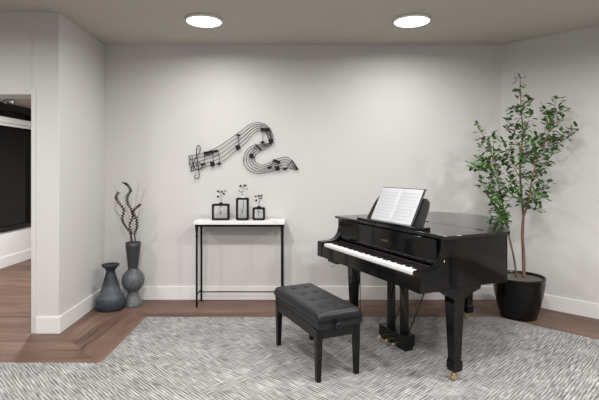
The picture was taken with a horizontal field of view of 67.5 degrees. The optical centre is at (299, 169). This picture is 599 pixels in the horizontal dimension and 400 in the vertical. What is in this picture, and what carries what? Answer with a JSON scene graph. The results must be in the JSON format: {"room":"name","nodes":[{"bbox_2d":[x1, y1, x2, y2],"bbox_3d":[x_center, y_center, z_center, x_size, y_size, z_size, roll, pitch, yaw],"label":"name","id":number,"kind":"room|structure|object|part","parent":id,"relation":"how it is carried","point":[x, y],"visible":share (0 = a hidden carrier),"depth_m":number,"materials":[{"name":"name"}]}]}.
{"room":"music room","nodes":[
{"label":"music room","id":0,"kind":"room"},
{"bbox_2d":[0,99,30,107],"bbox_3d":[-3.300,-1.006,6.515,2.000,0.100,4.970,0,0,0],"label":"ceiling","id":1,"kind":"structure","parent":0,"point":[26,103],"depth_m":6.34,"materials":[{"name":"beige paint"}]},
{"bbox_2d":[3,99,14,103],"bbox_3d":[-3.775,-0.901,5.750,0.650,0.110,0.070,0,0,0],"label":"track spotlight","id":2,"kind":"object","parent":1,"relation":"attached to","point":[6,101],"visible":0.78,"depth_m":5.72,"materials":[{"name":"black"}]},
{"bbox_2d":[0,227,30,257],"bbox_3d":[-4.250,1.131,6.515,0.100,0.505,4.970,0,0,0],"label":"wall","id":3,"kind":"structure","parent":0,"point":[19,240],"depth_m":6.62,"materials":[{"name":"white paint"}]},
{"bbox_2d":[0,102,30,232],"bbox_3d":[-4.230,-0.038,6.525,0.100,1.835,4.950,0,0,0],"label":"window","id":4,"kind":"structure","parent":3,"relation":"attached to","point":[15,143],"depth_m":6.66,"materials":[{"name":"black glass"}]},
{"bbox_2d":[0,116,30,129],"bbox_3d":[-4.143,-0.686,5.840,0.065,0.120,2.480,0,0,0],"label":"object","id":5,"kind":"object","parent":4,"relation":"attached to","point":[6,121],"visible":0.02,"depth_m":6.51,"materials":[{"name":"white paint"}]},
{"bbox_2d":[0,12,31,98],"bbox_3d":[-2.985,-0.991,3.915,1.430,0.700,0.230,0,0,0],"label":"wall header","id":6,"kind":"structure","parent":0,"point":[15,27],"depth_m":3.80,"materials":[{"name":"grey paint"}]},
{"bbox_2d":[0,90,35,332],"bbox_3d":[-2.966,0.351,3.797,1.468,2.065,0.006,0,0,0],"label":"trim","id":7,"kind":"structure","parent":6,"relation":"attached to","point":[32,92],"depth_m":3.79,"materials":[{"name":"grey paint"}]},
{"bbox_2d":[32,12,103,316],"bbox_3d":[-2.155,0.021,6.400,0.230,2.725,5.200,0,0,0],"label":"wall","id":8,"kind":"structure","parent":0,"point":[68,61],"depth_m":3.97,"materials":[{"name":"grey paint"}]},
{"bbox_2d":[35,289,100,333],"bbox_3d":[-2.129,1.313,4.280,0.207,0.142,0.990,0,0,0],"label":"baseboard","id":9,"kind":"structure","parent":8,"relation":"attached to","point":[43,325],"depth_m":3.87,"materials":[{"name":"white paint"}]},
{"bbox_2d":[0,0,598,44],"bbox_3d":[-0.650,-1.391,0.470,11.700,0.100,8.940,0,0,0],"label":"ceiling","id":10,"kind":"structure","parent":0,"point":[111,22],"depth_m":3.97,"materials":[{"name":"beige paint"}]},
{"bbox_2d":[185,13,222,27],"bbox_3d":[-0.850,-1.325,3.990,0.336,0.031,0.336,0,0,0],"label":"recessed light","id":11,"kind":"object","parent":10,"relation":"in","point":[204,20],"visible":1,"depth_m":3.93,"materials":[{"name":"white paint"}]},
{"bbox_2d":[187,16,220,26],"bbox_3d":[-0.850,-1.323,3.990,0.302,0.026,0.302,0,0,0],"label":"diffuser","id":12,"kind":"object","parent":11,"relation":"attached to","point":[198,21],"depth_m":3.95,"materials":[{"name":"white plastic"}]},
{"bbox_2d":[393,13,430,27],"bbox_3d":[1.000,-1.325,3.990,0.336,0.031,0.336,0,0,0],"label":"recessed light","id":13,"kind":"object","parent":10,"relation":"in","point":[410,20],"visible":1,"depth_m":3.93,"materials":[{"name":"white paint"}]},
{"bbox_2d":[395,16,428,26],"bbox_3d":[1.000,-1.323,3.990,0.302,0.026,0.302,0,0,0],"label":"diffuser","id":14,"kind":"object","parent":13,"relation":"attached to","point":[400,21],"depth_m":3.95,"materials":[{"name":"white plastic"}]},
{"bbox_2d":[0,259,598,362],"bbox_3d":[-0.432,1.409,2.500,12.135,0.051,13.000,0,0,0],"label":"floor","id":15,"kind":"structure","parent":0,"point":[18,344],"depth_m":4.23,"materials":[{"name":"brown wood"}]},
{"bbox_2d":[0,249,30,268],"bbox_3d":[-4.192,1.309,6.515,0.015,0.150,4.970,0,0,0],"label":"baseboard","id":16,"kind":"structure","parent":15,"relation":"on","point":[22,256],"depth_m":6.60,"materials":[{"name":"white paint"}]},
{"bbox_2d":[95,262,125,312],"bbox_3d":[-1.885,1.161,4.470,0.280,0.447,0.280,0,0,0],"label":"floor vase","id":17,"kind":"object","parent":15,"relation":"on","point":[111,298],"visible":1,"depth_m":4.40,"materials":[{"name":"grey ceramic"}]},
{"bbox_2d":[121,241,144,307],"bbox_3d":[-1.702,1.060,4.585,0.224,0.647,0.224,0,0,0],"label":"floor vase","id":18,"kind":"object","parent":15,"relation":"on","point":[133,279],"visible":0.99,"depth_m":4.53,"materials":[{"name":"grey ceramic"}]},
{"bbox_2d":[114,182,145,242],"bbox_3d":[-1.753,0.531,4.576,0.276,0.828,0.110,0,0,0],"label":"bunch","id":19,"kind":"object","parent":18,"relation":"in","point":[125,183],"visible":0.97,"depth_m":4.57,"materials":[{"name":"black plant"}]},
{"bbox_2d":[193,218,284,306],"bbox_3d":[-0.607,0.949,4.628,0.916,0.870,0.265,0,0,0],"label":"console table","id":20,"kind":"object","parent":15,"relation":"on","point":[201,222],"visible":0.94,"depth_m":4.51,"materials":[{"name":"white stone"}]},
{"bbox_3d":[-1.037,0.978,4.522,0.034,0.812,0.033,0,0,0],"label":"leg","id":21,"kind":"part","parent":20,"relation":"part of","materials":[{"name":"black metal"}]},
{"bbox_3d":[-1.037,0.978,4.735,0.034,0.812,0.033,0,0,0],"label":"leg","id":22,"kind":"part","parent":20,"relation":"part of","materials":[{"name":"black metal"}]},
{"bbox_2d":[212,190,229,219],"bbox_3d":[-0.807,0.357,4.597,0.178,0.314,0.057,0,0,0],"label":"bud vase","id":23,"kind":"object","parent":20,"relation":"on","point":[220,211],"visible":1,"depth_m":4.58,"materials":[{"name":"black metal"}]},
{"bbox_3d":[-0.807,0.430,4.600,0.135,0.125,0.036,0,0,0],"label":"glass","id":24,"kind":"part","parent":23,"relation":"part of","materials":[{"name":"white"}]},
{"bbox_3d":[-0.807,0.430,4.600,0.178,0.168,0.050,0,0,0],"label":"frame","id":25,"kind":"part","parent":23,"relation":"part of","materials":[{"name":"black metal"}]},
{"bbox_3d":[-0.607,0.560,4.630,0.890,0.023,0.240,0,0,0],"label":"table frame","id":26,"kind":"part","parent":20,"relation":"part of","materials":[{"name":"black metal"}]},
{"bbox_2d":[236,184,248,219],"bbox_3d":[-0.585,0.328,4.603,0.130,0.372,0.062,0,0,0],"label":"bud vase","id":27,"kind":"object","parent":20,"relation":"on","point":[242,203],"visible":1,"depth_m":4.58,"materials":[{"name":"black metal"}]},
{"bbox_3d":[-0.585,0.399,4.600,0.087,0.187,0.036,0,0,0],"label":"glass","id":28,"kind":"part","parent":27,"relation":"part of","materials":[{"name":"white"}]},
{"bbox_3d":[-0.585,0.399,4.600,0.130,0.230,0.050,0,0,0],"label":"frame","id":29,"kind":"part","parent":27,"relation":"part of","materials":[{"name":"black metal"}]},
{"bbox_2d":[252,194,264,219],"bbox_3d":[-0.417,0.380,4.594,0.127,0.268,0.062,0,0,0],"label":"bud vase","id":30,"kind":"object","parent":20,"relation":"on","point":[258,213],"visible":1,"depth_m":4.58,"materials":[{"name":"black metal"}]},
{"bbox_3d":[-0.417,0.448,4.600,0.127,0.132,0.050,0,0,0],"label":"frame","id":31,"kind":"part","parent":30,"relation":"part of","materials":[{"name":"black metal"}]},
{"bbox_3d":[-0.417,0.448,4.600,0.084,0.089,0.036,0,0,0],"label":"glass","id":32,"kind":"part","parent":30,"relation":"part of","materials":[{"name":"white"}]},
{"bbox_3d":[-0.177,0.978,4.522,0.034,0.812,0.033,0,0,0],"label":"leg","id":33,"kind":"part","parent":20,"relation":"part of","materials":[{"name":"black metal"}]},
{"bbox_3d":[-0.177,0.978,4.735,0.034,0.812,0.033,0,0,0],"label":"leg","id":34,"kind":"part","parent":20,"relation":"part of","materials":[{"name":"black metal"}]},
{"bbox_2d":[0,317,598,399],"bbox_3d":[-0.700,1.381,0.150,11.400,0.005,8.100,0,0,0],"label":"carpet","id":35,"kind":"object","parent":15,"relation":"on","point":[162,358],"visible":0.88,"depth_m":3.16,"materials":[{"name":"grey carpet"}]},
{"bbox_2d":[274,283,362,382],"bbox_3d":[0.117,1.151,3.268,0.336,0.455,0.796,0,0,-25],"label":"piano bench","id":36,"kind":"object","parent":35,"relation":"on","point":[320,313],"visible":1,"depth_m":3.03,"materials":[{"name":"black leather"}]},
{"bbox_3d":[-0.161,1.206,3.525,0.046,0.345,0.046,0,0,-25],"label":"leg","id":37,"kind":"part","parent":36,"relation":"part of","materials":[{"name":"black paint"}]},
{"bbox_3d":[0.122,1.206,2.918,0.046,0.345,0.046,0,0,-25],"label":"leg","id":38,"kind":"part","parent":36,"relation":"part of","materials":[{"name":"black paint"}]},
{"bbox_2d":[274,283,362,323],"bbox_3d":[0.110,0.955,3.282,0.336,0.063,0.764,0,0,-25],"label":"cushion","id":39,"kind":"object","parent":36,"relation":"on","point":[314,303],"depth_m":3.11,"materials":[{"name":"black leather"}]},
{"bbox_3d":[0.250,1.012,2.912,0.048,0.048,0.040,0,0,-25],"label":"height knob","id":40,"kind":"part","parent":36,"relation":"part of","materials":[{"name":"black"}]},
{"bbox_3d":[0.381,1.206,3.039,0.046,0.345,0.046,0,0,-25],"label":"leg","id":41,"kind":"part","parent":36,"relation":"part of","materials":[{"name":"black paint"}]},
{"bbox_2d":[317,196,509,379],"bbox_3d":[1.108,0.793,3.696,1.447,1.170,1.424,0,0,-25],"label":"grand piano","id":42,"kind":"object","parent":35,"relation":"on","point":[450,254],"visible":0.98,"depth_m":3.11,"materials":[{"name":"black paint"}]},
{"bbox_3d":[0.312,0.605,4.049,0.300,0.326,0.074,0,0,-25],"label":"arm","id":43,"kind":"part","parent":42,"relation":"part of","materials":[{"name":"black paint"}]},
{"bbox_3d":[0.493,1.000,4.074,0.090,0.485,0.090,0,0,-25],"label":"leg","id":44,"kind":"part","parent":42,"relation":"part of","materials":[{"name":"black paint"}]},
{"bbox_3d":[0.742,1.009,3.624,0.050,0.502,0.048,0,0,-25],"label":"lyre post","id":45,"kind":"part","parent":42,"relation":"part of","materials":[{"name":"black paint"}]},
{"bbox_2d":[371,187,426,224],"bbox_3d":[0.754,0.270,3.489,0.144,0.257,0.530,0,0,-25],"label":"book","id":46,"kind":"object","parent":42,"relation":"on","point":[396,205],"visible":1,"depth_m":3.45,"materials":[{"name":"grey paper"}]},
{"bbox_3d":[0.812,1.009,3.474,0.050,0.502,0.048,0,0,-25],"label":"lyre post","id":47,"kind":"part","parent":42,"relation":"part of","materials":[{"name":"black paint"}]},
{"bbox_3d":[0.768,1.010,3.274,0.009,0.511,0.347,0,0,28],"label":"brace rod","id":48,"kind":"part","parent":42,"relation":"part of","materials":[{"name":"brown"}]},
{"bbox_3d":[0.828,0.431,3.567,0.448,0.022,1.421,0,0,-25],"label":"lid","id":49,"kind":"part","parent":42,"relation":"part of","materials":[{"name":"black paint"}]},
{"bbox_3d":[0.951,1.018,3.495,0.226,0.523,0.010,0,0,-9],"label":"brace rod","id":50,"kind":"part","parent":42,"relation":"part of","materials":[{"name":"brown metal"}]},
{"bbox_3d":[0.867,0.605,2.862,0.300,0.326,0.074,0,0,-25],"label":"arm","id":51,"kind":"part","parent":42,"relation":"part of","materials":[{"name":"black paint"}]},
{"bbox_3d":[1.018,1.038,2.942,0.090,0.410,0.090,0,0,-25],"label":"leg","id":52,"kind":"part","parent":42,"relation":"part of","materials":[{"name":"black paint"}]},
{"bbox_3d":[1.399,0.431,3.832,0.803,0.022,1.424,0,0,-25],"label":"lid","id":53,"kind":"part","parent":42,"relation":"part of","materials":[{"name":"black paint"}]},
{"bbox_3d":[1.558,1.000,4.147,0.090,0.485,0.090,0,0,-25],"label":"leg","id":54,"kind":"part","parent":42,"relation":"part of","materials":[{"name":"black paint"}]},
{"bbox_2d":[493,270,546,321],"bbox_3d":[2.068,1.191,4.232,0.466,0.386,0.466,0,0,0],"label":"plant pot","id":55,"kind":"object","parent":15,"relation":"on","point":[520,299],"visible":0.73,"depth_m":4.07,"materials":[{"name":"black"}]},
{"bbox_2d":[466,73,579,277],"bbox_3d":[2.014,0.063,4.043,1.109,1.951,0.936,0,0,0],"label":"potted tree","id":56,"kind":"object","parent":55,"relation":"in","point":[541,142],"visible":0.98,"depth_m":4.17,"materials":[{"name":"green plant"}]},
{"bbox_2d":[104,45,500,285],"bbox_3d":[0.058,0.021,4.865,4.485,2.725,0.150,0,0,0],"label":"wall","id":57,"kind":"structure","parent":0,"point":[355,122],"depth_m":4.79,"materials":[{"name":"grey paint"}]},
{"bbox_2d":[188,122,298,178],"bbox_3d":[-0.598,-0.206,4.775,1.181,0.604,0.030,0,0,0],"label":"wall art","id":58,"kind":"object","parent":57,"relation":"attached to","point":[268,129],"visible":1,"depth_m":4.77,"materials":[{"name":"black metal"}]},
{"bbox_2d":[120,286,495,299],"bbox_3d":[0.037,1.313,4.782,4.245,0.142,0.015,0,0,0],"label":"baseboard","id":59,"kind":"structure","parent":57,"relation":"attached to","point":[146,292],"depth_m":4.78,"materials":[{"name":"white paint"}]},
{"bbox_2d":[501,26,598,303],"bbox_3d":[3.725,0.021,3.315,4.313,2.725,0.141,0,0,45],"label":"wall","id":60,"kind":"structure","parent":0,"point":[561,242],"depth_m":4.38,"materials":[{"name":"grey paint"}]},
{"bbox_2d":[541,294,598,318],"bbox_3d":[3.670,1.313,3.260,4.313,0.142,0.015,0,0,45],"label":"baseboard","id":61,"kind":"structure","parent":60,"relation":"attached to","point":[561,304],"depth_m":4.30,"materials":[{"name":"white paint"}]}
]}

